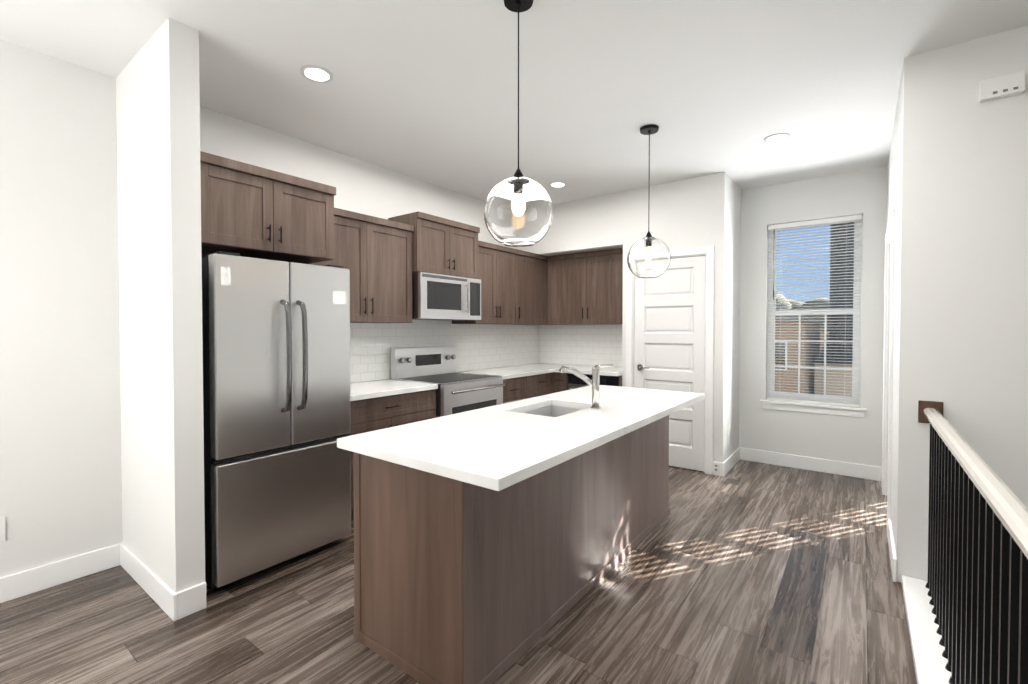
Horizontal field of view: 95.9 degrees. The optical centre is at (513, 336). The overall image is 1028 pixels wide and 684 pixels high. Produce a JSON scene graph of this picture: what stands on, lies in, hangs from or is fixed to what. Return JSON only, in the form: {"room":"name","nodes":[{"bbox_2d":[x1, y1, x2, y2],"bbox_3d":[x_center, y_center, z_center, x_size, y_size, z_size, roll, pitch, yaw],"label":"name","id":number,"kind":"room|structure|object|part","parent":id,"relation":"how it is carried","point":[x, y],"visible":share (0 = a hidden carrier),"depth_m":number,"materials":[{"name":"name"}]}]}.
{"room":"kitchen","nodes":[
{"label":"kitchen","id":0,"kind":"room"},
{"bbox_2d":[116,18,204,592],"bbox_3d":[-1.876,-0.074,2.438,0.850,2.770,0.120,1,1,37],"label":"wall","id":1,"kind":"structure","parent":0,"point":[159,249],"depth_m":2.23,"materials":[{"name":"paint"}]},
{"bbox_2d":[120,543,176,620],"bbox_3d":[-1.904,1.250,2.397,0.850,0.125,0.016,1,1,37],"label":"baseboard","id":2,"kind":"structure","parent":1,"relation":"attached to","point":[159,591],"depth_m":2.34,"materials":[{"name":"white wood"}]},
{"bbox_2d":[177,582,206,619],"bbox_3d":[-1.530,1.253,2.201,0.016,0.125,0.120,1,1,37],"label":"baseboard","id":3,"kind":"structure","parent":1,"relation":"attached to","point":[192,600],"depth_m":2.19,"materials":[{"name":"white wood"}]},
{"bbox_2d":[0,39,533,576],"bbox_3d":[-1.905,-0.087,3.223,0.140,2.770,7.580,1,1,37],"label":"wall","id":4,"kind":"structure","parent":0,"point":[60,447],"depth_m":2.48,"materials":[{"name":"paint"}]},
{"bbox_2d":[0,517,4,540],"bbox_3d":[-2.542,0.952,2.268,0.008,0.115,0.070,1,1,37],"label":"electrical outlet","id":5,"kind":"object","parent":4,"relation":"attached to","point":[2,528],"visible":1,"depth_m":2.29,"materials":[{"name":"white plastic"}]},
{"bbox_2d":[0,542,122,602],"bbox_3d":[-3.146,1.266,1.464,0.016,0.125,3.000,1,1,37],"label":"baseboard","id":6,"kind":"structure","parent":4,"relation":"attached to","point":[28,581],"depth_m":2.44,"materials":[{"name":"white wood"}]},
{"bbox_2d":[200,151,339,264],"bbox_3d":[-1.656,-0.730,2.890,0.638,0.465,0.785,1,1,37],"label":"upper cabinet","id":7,"kind":"object","parent":4,"relation":"attached to","point":[250,210],"depth_m":2.67,"materials":[{"name":"brown wood"}]},
{"bbox_2d":[320,209,411,322],"bbox_3d":[-1.265,-0.520,3.670,0.332,0.821,0.905,1,1,37],"label":"upper cabinet","id":8,"kind":"object","parent":4,"relation":"attached to","point":[377,252],"depth_m":3.65,"materials":[{"name":"brown wood"}]},
{"bbox_2d":[388,211,479,278],"bbox_3d":[-0.735,-0.807,4.333,0.377,0.500,0.786,1,1,37],"label":"upper cabinet","id":9,"kind":"object","parent":4,"relation":"attached to","point":[440,245],"depth_m":4.16,"materials":[{"name":"brown wood"}]},
{"bbox_2d":[412,272,480,319],"bbox_3d":[-0.701,-0.354,4.315,0.462,0.395,0.780,1,1,37],"label":"microwave","id":10,"kind":"object","parent":9,"relation":"attached to","point":[440,297],"visible":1,"depth_m":4.12,"materials":[{"name":"silver metal"}]},
{"bbox_2d":[350,320,537,382],"bbox_3d":[-0.667,-0.094,4.748,0.008,0.929,3.335,1,1,37],"label":"tile backsplash","id":11,"kind":"structure","parent":4,"relation":"attached to","point":[481,346],"depth_m":4.70,"materials":[{"name":"white tile"}]},
{"bbox_2d":[452,241,511,323],"bbox_3d":[-0.295,-0.543,4.961,0.332,0.821,0.725,1,1,37],"label":"upper cabinet","id":12,"kind":"object","parent":4,"relation":"attached to","point":[495,260],"depth_m":4.81,"materials":[{"name":"brown wood"}]},
{"bbox_2d":[512,248,547,324],"bbox_3d":[0.088,-0.551,5.417,0.396,0.821,0.714,1,1,37],"label":"upper cabinet","id":13,"kind":"object","parent":4,"relation":"attached to","point":[529,270],"depth_m":5.32,"materials":[{"name":"brown wood"}]},
{"bbox_2d":[0,460,916,683],"bbox_3d":[0.232,1.373,1.780,5.400,0.100,7.800,1,1,37],"label":"floor","id":14,"kind":"structure","parent":0,"point":[763,573],"depth_m":2.18,"materials":[{"name":"brown wood"}]},
{"bbox_2d":[202,251,350,588],"bbox_3d":[-1.537,0.435,2.817,0.887,1.740,0.760,1,1,37],"label":"fridge","id":15,"kind":"object","parent":14,"relation":"on","point":[276,400],"visible":0.9,"depth_m":2.51,"materials":[{"name":"grey metal"}]},
{"bbox_2d":[348,391,435,520],"bbox_3d":[-1.150,0.861,3.607,0.618,0.860,0.905,1,1,37],"label":"base cabinet","id":16,"kind":"object","parent":14,"relation":"on","point":[380,404],"depth_m":3.40,"materials":[{"name":"brown wood"}]},
{"bbox_2d":[350,379,437,402],"bbox_3d":[-1.140,0.410,3.593,0.631,0.038,0.907,1,1,37],"label":"countertop","id":17,"kind":"structure","parent":16,"relation":"on","point":[377,389],"depth_m":3.56,"materials":[{"name":"white stone"}]},
{"bbox_2d":[391,345,504,417],"bbox_3d":[-0.577,0.690,4.240,0.729,1.180,0.780,1,1,37],"label":"range","id":18,"kind":"object","parent":14,"relation":"on","point":[457,391],"visible":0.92,"depth_m":4.17,"materials":[{"name":"silver metal"}]},
{"bbox_2d":[353,400,669,683],"bbox_3d":[0.206,0.884,2.712,0.686,0.845,2.200,1,1,37],"label":"kitchen island","id":19,"kind":"object","parent":14,"relation":"on","point":[493,544],"depth_m":1.90,"materials":[{"name":"brown wood"}]},
{"bbox_2d":[337,385,704,491],"bbox_3d":[0.311,0.443,2.658,0.885,0.040,2.376,1,1,37],"label":"island countertop","id":20,"kind":"structure","parent":19,"relation":"on","point":[491,449],"depth_m":2.01,"materials":[{"name":"white stone"}]},
{"bbox_2d":[517,404,580,415],"bbox_3d":[0.232,0.557,2.754,0.369,0.215,0.535,1,1,37],"label":"sink","id":21,"kind":"object","parent":20,"relation":"in","point":[541,409],"depth_m":2.98,"materials":[{"name":"silver metal"}]},
{"bbox_2d":[559,364,612,407],"bbox_3d":[0.418,0.287,2.729,0.352,0.269,0.060,1,1,37],"label":"faucet","id":22,"kind":"object","parent":20,"relation":"on","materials":[{"name":"silver metal"}]},
{"bbox_2d":[503,375,527,403],"bbox_3d":[-0.238,0.840,4.822,0.618,0.860,0.533,1,1,37],"label":"base cabinet","id":23,"kind":"object","parent":14,"relation":"on","point":[514,389],"depth_m":4.64,"materials":[{"name":"brown wood"}]},
{"bbox_2d":[528,371,559,397],"bbox_3d":[0.066,0.834,5.190,0.661,0.860,0.544,1,1,37],"label":"base cabinet","id":24,"kind":"object","parent":14,"relation":"on","point":[548,382],"depth_m":5.05,"materials":[{"name":"brown wood"}]},
{"bbox_2d":[459,363,583,378],"bbox_3d":[0.098,0.382,5.240,0.631,0.038,1.622,1,1,37],"label":"countertop","id":25,"kind":"structure","parent":24,"relation":"on","point":[518,372],"depth_m":4.99,"materials":[{"name":"white stone"}]},
{"bbox_2d":[556,367,621,374],"bbox_3d":[0.950,0.382,5.220,0.756,0.038,0.630,1,1,37],"label":"countertop","id":26,"kind":"structure","parent":24,"relation":"on","point":[584,370],"depth_m":5.00,"materials":[{"name":"white stone"}]},
{"bbox_2d":[560,373,568,391],"bbox_3d":[0.390,0.826,5.622,0.661,0.860,0.687,1,1,37],"label":"base cabinet","id":27,"kind":"object","parent":14,"relation":"on","point":[564,383],"depth_m":5.15,"materials":[{"name":"brown wood"}]},
{"bbox_2d":[568,373,618,389],"bbox_3d":[0.996,0.835,5.176,0.597,0.858,0.637,1,1,37],"label":"dishwasher","id":28,"kind":"object","parent":14,"relation":"on","point":[574,381],"visible":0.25,"depth_m":5.00,"materials":[{"name":"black metal"}]},
{"bbox_2d":[723,477,742,484],"bbox_3d":[1.936,1.279,4.098,0.130,0.007,0.155,1,1,37],"label":"floor vent","id":29,"kind":"object","parent":14,"relation":"in","point":[733,481],"visible":0.96,"depth_m":4.08,"materials":[{"name":"silver metal"}]},
{"bbox_2d":[901,400,1027,683],"bbox_3d":[0.528,0.860,0.234,0.220,0.980,5.398,1,1,37],"label":"railing","id":30,"kind":"object","parent":14,"relation":"on","point":[966,605],"visible":1,"depth_m":1.49,"materials":[{"name":"white"}]},
{"bbox_3d":[0.519,0.424,0.224,0.058,0.041,5.384,1,1,37],"label":"handrail","id":31,"kind":"part","parent":30,"relation":"part of","materials":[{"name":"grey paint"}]},
{"bbox_2d":[0,0,1027,204],"bbox_3d":[0.232,-1.497,1.730,5.400,0.100,7.800,1,1,37],"label":"ceiling","id":32,"kind":"structure","parent":0,"point":[425,90],"depth_m":2.59,"materials":[{"name":"paint"}]},
{"bbox_2d":[300,65,332,82],"bbox_3d":[-1.096,-1.457,2.578,0.170,0.007,0.170,1,1,37],"label":"recessed light","id":33,"kind":"object","parent":32,"relation":"in","point":[314,73],"visible":1,"depth_m":2.57,"materials":[{"name":"white"}]},
{"bbox_2d":[484,0,552,246],"bbox_3d":[0.019,-0.925,1.994,0.300,1.051,0.300,1,1,37],"label":"pendant light","id":34,"kind":"object","parent":32,"relation":"hanging from","point":[518,208],"visible":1,"depth_m":1.90,"materials":[{"name":"clear glass"}]},
{"bbox_3d":[0.019,-0.538,2.001,0.300,0.276,0.300,1,1,37],"label":"globe","id":35,"kind":"part","parent":34,"relation":"part of","materials":[{"name":"clear glass"}]},
{"bbox_2d":[549,182,565,187],"bbox_3d":[0.430,-1.492,4.559,0.170,0.007,0.170,1,1,37],"label":"recessed light","id":36,"kind":"object","parent":32,"relation":"in","point":[557,184],"visible":1,"depth_m":4.54,"materials":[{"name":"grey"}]},
{"bbox_2d":[516,192,622,255],"bbox_3d":[0.735,-1.239,5.435,1.400,0.544,0.520,1,1,37],"label":"wall","id":37,"kind":"structure","parent":32,"relation":"attached to","point":[588,224],"depth_m":5.09,"materials":[{"name":"paint"}]},
{"bbox_2d":[627,124,670,277],"bbox_3d":[0.958,-0.948,3.290,0.300,1.051,0.300,1,1,37],"label":"pendant light","id":38,"kind":"object","parent":32,"relation":"hanging from","point":[648,255],"visible":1,"depth_m":3.20,"materials":[{"name":"clear glass"}]},
{"bbox_3d":[0.958,-0.560,3.296,0.300,0.276,0.300,1,1,37],"label":"globe","id":39,"kind":"part","parent":38,"relation":"part of","materials":[{"name":"clear glass"}]},
{"bbox_2d":[764,133,789,142],"bbox_3d":[1.954,-1.472,3.446,0.170,0.007,0.170,1,1,37],"label":"recessed light","id":40,"kind":"object","parent":32,"relation":"in","point":[776,138],"visible":1,"depth_m":3.44,"materials":[{"name":"grey"}]},
{"bbox_2d":[549,324,622,365],"bbox_3d":[0.939,-0.131,5.726,1.400,2.770,0.160,1,1,37],"label":"wall","id":41,"kind":"structure","parent":0,"point":[601,324],"depth_m":5.52,"materials":[{"name":"paint"}]},
{"bbox_2d":[538,325,622,366],"bbox_3d":[0.901,0.106,5.655,1.370,0.497,0.008,1,1,37],"label":"tile backsplash","id":42,"kind":"structure","parent":41,"relation":"attached to","point":[591,345],"depth_m":5.71,"materials":[{"name":"white tile"}]},
{"bbox_2d":[548,248,622,324],"bbox_3d":[0.879,-0.551,5.414,1.121,0.821,0.394,1,1,37],"label":"upper cabinet","id":43,"kind":"object","parent":41,"relation":"attached to","point":[585,288],"depth_m":5.28,"materials":[{"name":"brown wood"}]},
{"bbox_2d":[622,172,727,462],"bbox_3d":[1.552,-0.111,4.562,0.980,2.770,0.115,1,1,37],"label":"wall","id":44,"kind":"structure","parent":0,"point":[689,213],"depth_m":4.35,"materials":[{"name":"paint"}]},
{"bbox_2d":[634,256,705,471],"bbox_3d":[1.510,0.256,4.530,0.710,2.023,0.094,1,1,37],"label":"pantry door","id":45,"kind":"structure","parent":44,"relation":"in","point":[669,329],"depth_m":4.49,"materials":[{"name":"white paint"}]},
{"bbox_3d":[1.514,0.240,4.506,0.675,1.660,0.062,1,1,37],"label":"handle","id":46,"kind":"part","parent":45,"relation":"part of","materials":[{"name":"white wood"}]},
{"bbox_2d":[626,246,714,474],"bbox_3d":[1.531,0.218,4.572,0.854,2.112,0.133,1,1,37],"label":"door frame","id":47,"kind":"structure","parent":44,"relation":"attached to","point":[707,252],"depth_m":4.30,"materials":[{"name":"white wood"}]},
{"bbox_2d":[712,462,719,472],"bbox_3d":[1.857,1.207,4.259,0.070,0.085,0.007,1,1,37],"label":"outlet","id":48,"kind":"object","parent":44,"relation":"attached to","point":[716,467],"visible":1,"depth_m":4.25,"materials":[{"name":"white plastic"}]},
{"bbox_2d":[713,461,723,476],"bbox_3d":[1.881,1.217,4.256,0.091,0.125,0.016,1,1,37],"label":"baseboard","id":49,"kind":"structure","parent":44,"relation":"attached to","point":[721,473],"depth_m":4.24,"materials":[{"name":"white wood"}]},
{"bbox_2d":[726,176,740,458],"bbox_3d":[2.108,-0.111,4.582,0.115,2.770,0.585,1,1,37],"label":"wall","id":50,"kind":"structure","parent":0,"point":[733,311],"depth_m":4.53,"materials":[{"name":"paint"}]},
{"bbox_2d":[723,447,739,475],"bbox_3d":[2.121,1.213,4.513,0.016,0.125,0.684,1,1,37],"label":"baseboard","id":51,"kind":"structure","parent":50,"relation":"attached to","point":[731,460],"depth_m":4.47,"materials":[{"name":"white wood"}]},
{"bbox_2d":[739,167,886,466],"bbox_3d":[2.506,-0.114,4.749,5.360,2.770,0.160,1,1,37],"label":"wall","id":52,"kind":"structure","parent":0,"point":[856,440],"depth_m":4.40,"materials":[{"name":"paint"}]},
{"bbox_2d":[740,447,881,480],"bbox_3d":[2.793,1.214,4.447,1.170,0.125,0.016,1,1,37],"label":"baseboard","id":53,"kind":"structure","parent":52,"relation":"attached to","point":[869,472],"depth_m":4.40,"materials":[{"name":"white wood"}]},
{"bbox_2d":[760,214,866,417],"bbox_3d":[2.864,-0.191,4.454,0.855,1.835,0.190,1,1,37],"label":"window unit","id":54,"kind":"structure","parent":52,"relation":"in","point":[855,311],"depth_m":4.43,"materials":[{"name":"white"}]},
{"bbox_2d":[885,75,901,548],"bbox_3d":[2.740,-0.088,3.279,0.120,2.770,1.910,1,1,37],"label":"wall","id":55,"kind":"structure","parent":0,"point":[894,182],"depth_m":2.80,"materials":[{"name":"paint"}]},
{"bbox_2d":[882,209,894,537],"bbox_3d":[2.778,0.239,3.350,0.138,2.112,1.044,1,1,37],"label":"door frame","id":56,"kind":"structure","parent":55,"relation":"attached to","point":[888,363],"depth_m":3.71,"materials":[{"name":"white wood"}]},
{"bbox_2d":[888,519,896,581],"bbox_3d":[2.223,1.244,2.728,0.016,0.125,0.643,1,1,37],"label":"baseboard","id":57,"kind":"structure","parent":55,"relation":"attached to","point":[892,553],"depth_m":2.60,"materials":[{"name":"white wood"}]},
{"bbox_2d":[895,25,1027,581],"bbox_3d":[2.750,-0.066,2.002,1.670,2.770,0.120,1,1,37],"label":"wall","id":58,"kind":"structure","parent":0,"point":[963,321],"depth_m":2.31,"materials":[{"name":"paint"}]},
{"bbox_2d":[979,71,1024,102],"bbox_3d":[2.319,-1.185,2.204,0.145,0.090,0.042,1,1,37],"label":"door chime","id":59,"kind":"object","parent":58,"relation":"attached to","point":[1009,85],"visible":1,"depth_m":2.19,"materials":[{"name":"white plastic"}]},
{"label":"outside","id":60,"kind":"structure","parent":0,"visible":0},
{"bbox_3d":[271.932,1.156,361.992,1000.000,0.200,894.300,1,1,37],"label":"ground","id":61,"kind":"structure","parent":60,"visible":0},
{"bbox_2d":[775,305,823,393],"bbox_3d":[8.924,2.885,16.917,3.750,8.350,6.400,1,1,37],"label":"brick building","id":62,"kind":"structure","parent":61,"relation":"on","point":[815,329],"depth_m":13.76,"materials":[{"name":"brown brick"}]},
{"bbox_2d":[820,332,828,350],"bbox_3d":[29.648,3.047,46.383,2.900,7.000,6.000,1,1,37],"label":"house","id":63,"kind":"structure","parent":61,"relation":"on","point":[822,339],"depth_m":43.27,"materials":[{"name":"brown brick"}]},
{"bbox_2d":[813,331,852,396],"bbox_3d":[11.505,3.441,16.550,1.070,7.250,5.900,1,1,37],"label":"building","id":64,"kind":"structure","parent":61,"relation":"on","point":[837,364],"depth_m":14.24,"materials":[{"name":"beige brick"}]},
{"bbox_2d":[829,222,853,348],"bbox_3d":[20.306,-0.787,19.559,11.900,15.600,8.400,1,1,37],"label":"building","id":65,"kind":"structure","parent":61,"relation":"on","point":[842,326],"depth_m":19.44,"materials":[{"name":"grey"}]},
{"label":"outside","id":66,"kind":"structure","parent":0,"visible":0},
{"bbox_2d":[776,294,829,331],"bbox_3d":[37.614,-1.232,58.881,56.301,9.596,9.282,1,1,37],"label":"tree","id":67,"kind":"object","parent":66,"point":[824,303],"depth_m":56.01,"materials":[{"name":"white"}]}
]}

